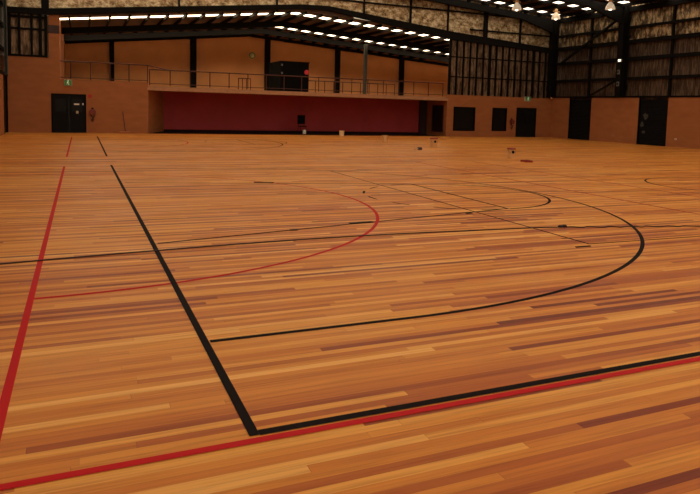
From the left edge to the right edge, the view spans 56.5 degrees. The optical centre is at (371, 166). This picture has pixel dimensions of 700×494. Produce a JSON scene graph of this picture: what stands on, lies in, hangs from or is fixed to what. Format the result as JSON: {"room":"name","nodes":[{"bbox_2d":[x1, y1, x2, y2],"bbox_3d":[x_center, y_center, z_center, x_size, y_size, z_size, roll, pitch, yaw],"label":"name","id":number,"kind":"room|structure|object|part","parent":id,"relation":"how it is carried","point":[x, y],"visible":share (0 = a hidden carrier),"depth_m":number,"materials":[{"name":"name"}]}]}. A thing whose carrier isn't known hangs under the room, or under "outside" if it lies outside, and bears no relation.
{"room":"indoor sports hall","nodes":[
{"label":"indoor sports hall","id":0,"kind":"room"},
{"bbox_2d":[0,0,8,135],"bbox_3d":[-8.044,-3.583,9.890,0.180,8.200,47.000,-1,6,-24],"label":"wall","id":1,"kind":"structure","parent":0,"point":[2,73],"depth_m":29.57,"materials":[{"name":"brown brick"}]},
{"bbox_2d":[3,0,7,74],"bbox_3d":[-16.819,-6.893,29.920,0.120,5.280,0.360,-1,6,-24],"label":"steel column","id":2,"kind":"structure","parent":1,"relation":"attached to","point":[4,1],"depth_m":29.93,"materials":[{"name":"grey metal"}]},
{"bbox_2d":[3,75,8,133],"bbox_3d":[-17.183,-2.927,30.488,0.150,2.700,1.750,-1,6,-24],"label":"door","id":3,"kind":"structure","parent":1,"relation":"in","point":[5,85],"depth_m":31.02,"materials":[{"name":"black"}]},
{"bbox_2d":[109,39,113,80],"bbox_3d":[-17.957,-7.067,45.086,0.300,3.453,0.300,-1,6,-24],"label":"steel column","id":4,"kind":"structure","parent":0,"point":[111,41],"depth_m":44.90,"materials":[{"name":"black metal"}]},
{"bbox_2d":[59,9,448,65],"bbox_3d":[-3.158,-8.577,44.719,33.220,2.125,13.080,-1,6,-24],"label":"ceiling","id":5,"kind":"structure","parent":0,"point":[315,27],"depth_m":41.36,"materials":[{"name":"metal"}]},
{"bbox_2d":[7,0,551,136],"bbox_3d":[-2.566,-6.580,38.045,33.200,9.445,0.570,-1,6,-24],"label":"wall","id":6,"kind":"structure","parent":0,"point":[495,61],"depth_m":37.99,"materials":[{"name":"brown brick"}]},
{"bbox_2d":[64,80,71,85],"bbox_3d":[-15.116,-4.191,32.464,0.360,0.300,0.095,-1,6,-24],"label":"exit sign","id":7,"kind":"object","parent":6,"relation":"attached to","point":[66,82],"visible":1,"depth_m":32.43,"materials":[{"name":"green plastic"}]},
{"bbox_2d":[51,93,85,132],"bbox_3d":[-15.175,-2.687,32.698,1.590,1.940,0.142,-1,6,-24],"label":"door","id":8,"kind":"structure","parent":6,"relation":"in","point":[64,117],"depth_m":32.66,"materials":[{"name":"black metal"}]},
{"bbox_3d":[-15.496,-3.079,32.491,0.464,0.640,0.006,-1,6,-24],"label":"glass pane","id":9,"kind":"part","parent":8,"relation":"part of","materials":[{"name":"black glass"}]},
{"bbox_3d":[-14.814,-3.087,32.794,0.464,0.640,0.006,-1,6,-24],"label":"glass pane","id":10,"kind":"part","parent":8,"relation":"part of","materials":[{"name":"black glass"}]},
{"bbox_2d":[89,108,95,121],"bbox_3d":[-14.124,-2.624,33.007,0.320,0.742,0.196,-1,6,-24],"label":"hose reel","id":11,"kind":"object","parent":6,"relation":"attached to","point":[92,111],"visible":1,"depth_m":32.94,"materials":[{"name":"red"}]},
{"bbox_2d":[60,60,169,82],"bbox_3d":[-13.123,-4.862,33.466,6.079,0.930,0.296,-1,6,-27],"label":"balcony railing","id":12,"kind":"object","parent":6,"relation":"on","point":[70,77],"visible":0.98,"depth_m":33.31,"materials":[{"name":"brown"}]},
{"bbox_3d":[-13.767,-5.284,33.094,4.560,0.060,0.060,-1,6,-24],"label":"rail","id":13,"kind":"part","parent":12,"relation":"part of","materials":[{"name":"brown"}]},
{"bbox_3d":[-13.790,-4.488,33.165,4.560,0.036,0.036,-1,6,-24],"label":"rail","id":14,"kind":"part","parent":12,"relation":"part of","materials":[{"name":"brown metal"}]},
{"bbox_3d":[-12.530,-4.851,33.689,0.048,0.900,0.048,1,5,-2],"label":"post","id":15,"kind":"part","parent":12,"relation":"part of","materials":[{"name":"brown"}]},
{"bbox_3d":[-2.854,-8.923,37.647,4.000,0.476,0.025,-1,6,-24],"label":"closure panel","id":16,"kind":"part","parent":6,"relation":"part of","materials":[{"name":"metal"}]},
{"bbox_2d":[453,107,475,130],"bbox_3d":[5.984,-3.095,42.096,1.640,1.540,0.160,-1,6,-24],"label":"window","id":17,"kind":"structure","parent":6,"relation":"in","point":[463,117],"depth_m":42.12,"materials":[{"name":"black glass"}]},
{"bbox_2d":[491,108,506,130],"bbox_3d":[8.470,-3.139,43.199,1.160,1.530,0.160,-1,6,-24],"label":"window","id":18,"kind":"structure","parent":6,"relation":"in","point":[499,115],"depth_m":43.22,"materials":[{"name":"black glass"}]},
{"bbox_2d":[510,118,514,129],"bbox_3d":[9.405,-2.859,43.466,0.320,0.742,0.196,-1,6,-24],"label":"hose reel","id":19,"kind":"object","parent":6,"relation":"attached to","point":[512,121],"visible":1,"depth_m":43.42,"materials":[{"name":"red"}]},
{"bbox_2d":[515,108,536,136],"bbox_3d":[10.453,-3.002,44.084,1.640,1.970,0.142,-1,6,-24],"label":"door","id":20,"kind":"structure","parent":6,"relation":"in","point":[525,117],"depth_m":44.07,"materials":[{"name":"black"}]},
{"bbox_3d":[10.121,-3.394,43.872,0.490,0.670,0.006,-1,6,-24],"label":"glass pane","id":21,"kind":"part","parent":20,"relation":"part of","materials":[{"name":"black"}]},
{"bbox_3d":[10.825,-3.402,44.185,0.490,0.670,0.006,-1,6,-24],"label":"glass pane","id":22,"kind":"part","parent":20,"relation":"part of","materials":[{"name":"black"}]},
{"bbox_2d":[148,90,445,135],"bbox_3d":[-4.020,-3.121,39.192,18.400,2.270,2.950,-1,6,-24],"label":"wall","id":23,"kind":"structure","parent":0,"point":[167,111],"depth_m":40.04,"materials":[{"name":"red paint"}]},
{"bbox_3d":[-4.106,-2.178,40.690,16.960,0.120,0.030,-1,6,-24],"label":"skirting","id":24,"kind":"part","parent":23,"relation":"part of","materials":[{"name":"black"}]},
{"bbox_3d":[3.479,-3.329,43.859,0.500,2.270,0.200,-1,6,-24],"label":"corner post","id":25,"kind":"part","parent":23,"relation":"part of","materials":[{"name":"black"}]},
{"bbox_2d":[431,105,443,131],"bbox_3d":[4.337,-3.157,42.499,0.040,1.740,1.480,-1,6,-24],"label":"window","id":26,"kind":"structure","parent":23,"relation":"in","point":[437,110],"depth_m":42.51,"materials":[{"name":"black glass"}]},
{"bbox_2d":[147,86,447,100],"bbox_3d":[-3.229,-4.933,44.851,32.920,0.390,13.060,-1,6,-24],"label":"balcony slab","id":27,"kind":"object","parent":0,"point":[154,88],"visible":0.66,"depth_m":37.42,"materials":[{"name":"concrete"}]},
{"bbox_2d":[190,36,196,87],"bbox_3d":[-12.923,-7.419,47.293,0.420,4.041,0.300,-1,6,-24],"label":"steel column","id":28,"kind":"structure","parent":27,"relation":"on","point":[193,41],"depth_m":47.12,"materials":[{"name":"black metal"}]},
{"bbox_2d":[238,78,250,89],"bbox_3d":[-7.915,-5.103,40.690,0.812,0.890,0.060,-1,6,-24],"label":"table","id":29,"kind":"object","parent":27,"relation":"on","point":[238,78],"visible":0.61,"depth_m":40.63,"materials":[{"name":"brown wood"}]},
{"bbox_2d":[264,37,270,90],"bbox_3d":[-7.892,-7.643,49.511,0.380,4.372,0.300,-1,6,-24],"label":"steel column","id":30,"kind":"structure","parent":27,"relation":"on","point":[268,39],"depth_m":49.32,"materials":[{"name":"black metal"}]},
{"bbox_2d":[269,61,309,91],"bbox_3d":[-5.005,-5.380,39.429,1.780,1.830,2.660,-1,6,-24],"label":"booth","id":31,"kind":"object","parent":27,"relation":"on","point":[292,68],"visible":0.74,"depth_m":38.32,"materials":[{"name":"black"}]},
{"bbox_3d":[-4.980,-6.266,39.349,1.780,0.050,2.660,-1,6,-24],"label":"lid","id":32,"kind":"part","parent":31,"relation":"part of","materials":[{"name":"black"}]},
{"bbox_2d":[149,69,442,96],"bbox_3d":[-3.531,-4.797,37.704,17.732,0.860,0.060,-1,6,-24],"label":"balcony railing","id":33,"kind":"object","parent":27,"relation":"on","point":[247,74],"visible":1,"depth_m":37.32,"materials":[{"name":"brown metal"}]},
{"bbox_3d":[-3.541,-4.468,37.733,17.680,0.036,0.036,-1,6,-24],"label":"rail","id":34,"kind":"part","parent":33,"relation":"part of","materials":[{"name":"brown metal"}]},
{"bbox_3d":[-3.520,-5.195,37.668,17.680,0.060,0.060,-1,6,-24],"label":"rail","id":35,"kind":"part","parent":33,"relation":"part of","materials":[{"name":"brown metal"}]},
{"bbox_2d":[334,48,340,92],"bbox_3d":[-2.690,-7.485,51.845,0.360,3.933,0.300,-1,6,-24],"label":"steel column","id":36,"kind":"structure","parent":27,"relation":"on","point":[338,50],"depth_m":51.69,"materials":[{"name":"black metal"}]},
{"bbox_2d":[309,80,394,94],"bbox_3d":[-1.308,-5.205,43.623,6.452,0.940,0.060,-1,6,-24],"label":"balcony railing","id":37,"kind":"object","parent":27,"relation":"on","point":[309,80],"visible":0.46,"depth_m":43.52,"materials":[{"name":"brown metal"}]},
{"bbox_3d":[-1.295,-5.643,43.584,6.400,0.060,0.060,-1,6,-24],"label":"rail","id":38,"kind":"part","parent":37,"relation":"part of","materials":[{"name":"brown"}]},
{"bbox_2d":[363,44,367,93],"bbox_3d":[-0.442,-7.001,47.563,0.220,3.860,0.200,-1,6,-24],"label":"steel column","id":39,"kind":"structure","parent":27,"relation":"on","point":[365,45],"depth_m":47.47,"materials":[{"name":"grey metal"}]},
{"bbox_2d":[399,57,404,95],"bbox_3d":[2.513,-7.328,54.179,0.360,3.494,0.300,-1,6,-24],"label":"steel column","id":40,"kind":"structure","parent":27,"relation":"on","point":[402,60],"depth_m":54.05,"materials":[{"name":"black metal"}]},
{"bbox_2d":[59,17,551,98],"bbox_3d":[-3.189,-7.250,44.885,33.170,4.680,13.000,-1,6,-24],"label":"wall","id":41,"kind":"structure","parent":0,"point":[229,55],"depth_m":48.64,"materials":[{"name":"orange paint"}]},
{"bbox_2d":[249,52,254,58],"bbox_3d":[-8.952,-8.388,49.045,0.480,0.480,0.150,-1,6,-24],"label":"wall lamp","id":42,"kind":"object","parent":41,"relation":"attached to","point":[251,55],"visible":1,"depth_m":49.02,"materials":[{"name":"beige"}]},
{"bbox_2d":[0,131,699,493],"bbox_3d":[6.322,0.266,18.224,33.200,0.154,49.800,-1,6,-24],"label":"floor","id":43,"kind":"structure","parent":0,"point":[529,360],"depth_m":5.17,"materials":[{"name":"brown wood"}]},
{"bbox_2d":[120,114,129,132],"bbox_3d":[-12.727,-2.290,33.615,0.500,1.124,0.268,-1,6,-24],"label":"broom","id":44,"kind":"object","parent":43,"relation":"on","point":[125,131],"visible":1,"depth_m":33.59,"materials":[{"name":"brown wood"}]},
{"bbox_2d":[297,115,306,133],"bbox_3d":[-4.141,-2.543,39.136,0.480,1.117,0.508,-1,6,-24],"label":"chair","id":45,"kind":"object","parent":43,"relation":"on","point":[300,118],"visible":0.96,"depth_m":39.24,"materials":[{"name":"black plastic"}]},
{"bbox_3d":[-4.218,-2.850,39.301,0.480,0.540,0.060,-1,6,-24],"label":"backrest","id":46,"kind":"part","parent":45,"relation":"part of","materials":[{"name":"black plastic"}]},
{"bbox_2d":[0,224,699,264],"bbox_3d":[0.843,0.911,8.233,13.835,0.044,1.006,0,6,-22],"label":"extension cord","id":47,"kind":"object","parent":43,"relation":"on","point":[563,225],"visible":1,"depth_m":8.10,"materials":[{"name":"black rubber"}]},
{"bbox_2d":[382,135,387,141],"bbox_3d":[0.671,-1.377,32.031,0.337,0.340,0.326,-1,6,-24],"label":"pail","id":48,"kind":"object","parent":43,"relation":"on","point":[384,137],"visible":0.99,"depth_m":31.91,"materials":[{"name":"brown plastic"}]},
{"bbox_2d":[430,138,437,147],"bbox_3d":[2.764,-1.062,28.708,0.375,0.424,0.375,-1,6,-24],"label":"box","id":49,"kind":"object","parent":43,"relation":"on","point":[433,141],"visible":1,"depth_m":28.57,"materials":[{"name":"brown cardboard"}]},
{"bbox_2d":[507,148,515,158],"bbox_3d":[5.024,-0.491,23.341,0.324,0.373,0.324,-1,6,-24],"label":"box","id":50,"kind":"object","parent":43,"relation":"on","point":[511,152],"visible":0.99,"depth_m":23.23,"materials":[{"name":"brown cardboard"}]},
{"bbox_2d":[467,0,661,18],"bbox_3d":[7.116,-8.370,16.210,33.000,1.556,47.100,-1,6,-24],"label":"ceiling","id":51,"kind":"structure","parent":0,"point":[539,7],"depth_m":40.66,"materials":[{"name":"metal"}]},
{"bbox_2d":[426,0,558,35],"bbox_3d":[5.179,-9.962,40.661,16.350,2.345,0.180,-1,6,-24],"label":"roof beam","id":52,"kind":"structure","parent":51,"relation":"attached to","point":[547,24],"depth_m":42.29,"materials":[{"name":"black metal"}]},
{"bbox_2d":[512,0,520,10],"bbox_3d":[8.249,-9.461,36.780,0.540,1.294,0.540,-1,6,-24],"label":"lamp","id":53,"kind":"object","parent":51,"relation":"hanging from","point":[516,7],"visible":1,"depth_m":36.68,"materials":[{"name":"beige"}]},
{"bbox_2d":[551,4,559,19],"bbox_3d":[11.343,-9.487,39.915,0.540,0.958,0.540,-1,6,-24],"label":"lamp","id":54,"kind":"object","parent":51,"relation":"hanging from","point":[555,16],"visible":1,"depth_m":39.81,"materials":[{"name":"beige"}]},
{"bbox_2d":[556,0,628,25],"bbox_3d":[7.679,-9.388,35.049,16.350,2.345,0.180,-1,6,-24],"label":"roof beam","id":55,"kind":"structure","parent":51,"relation":"attached to","point":[616,15],"depth_m":37.56,"materials":[{"name":"black metal"}]},
{"bbox_2d":[605,0,614,10],"bbox_3d":[13.320,-9.127,36.215,0.540,0.853,0.540,-1,6,-24],"label":"lamp","id":56,"kind":"object","parent":51,"relation":"hanging from","point":[610,6],"visible":1,"depth_m":36.09,"materials":[{"name":"beige"}]},
{"bbox_2d":[550,0,699,148],"bbox_3d":[21.974,-3.934,23.229,0.360,8.200,47.000,-1,6,-24],"label":"wall","id":57,"kind":"structure","parent":0,"point":[663,58],"depth_m":38.14,"materials":[{"name":"brown brick"}]},
{"bbox_2d":[546,20,559,97],"bbox_3d":[12.357,-7.352,44.192,0.480,5.280,0.400,-1,6,-24],"label":"steel column","id":58,"kind":"structure","parent":57,"relation":"attached to","point":[553,40],"depth_m":44.18,"materials":[{"name":"black metal"}]},
{"bbox_2d":[568,98,591,139],"bbox_3d":[13.607,-3.124,42.350,0.140,2.700,2.050,-1,6,-24],"label":"door","id":59,"kind":"structure","parent":57,"relation":"in","point":[579,109],"depth_m":42.43,"materials":[{"name":"black"}]},
{"bbox_3d":[13.204,-3.216,43.255,0.140,2.700,0.060,-1,6,-24],"label":"guide rail","id":60,"kind":"part","parent":59,"relation":"part of","materials":[{"name":"black metal"}]},
{"bbox_2d":[614,7,630,96],"bbox_3d":[14.881,-6.772,38.526,0.480,5.280,0.400,-1,6,-24],"label":"steel column","id":61,"kind":"structure","parent":57,"relation":"attached to","point":[623,32],"depth_m":38.50,"materials":[{"name":"black metal"}]},
{"bbox_2d":[636,97,668,145],"bbox_3d":[16.006,-2.573,36.966,0.140,2.700,2.090,-1,6,-24],"label":"door","id":62,"kind":"structure","parent":57,"relation":"in","point":[652,113],"depth_m":37.02,"materials":[{"name":"black"}]},
{"bbox_3d":[15.595,-2.667,37.889,0.140,2.700,0.060,-1,6,-24],"label":"guide rail","id":63,"kind":"part","parent":62,"relation":"part of","materials":[{"name":"black metal"}]}
]}

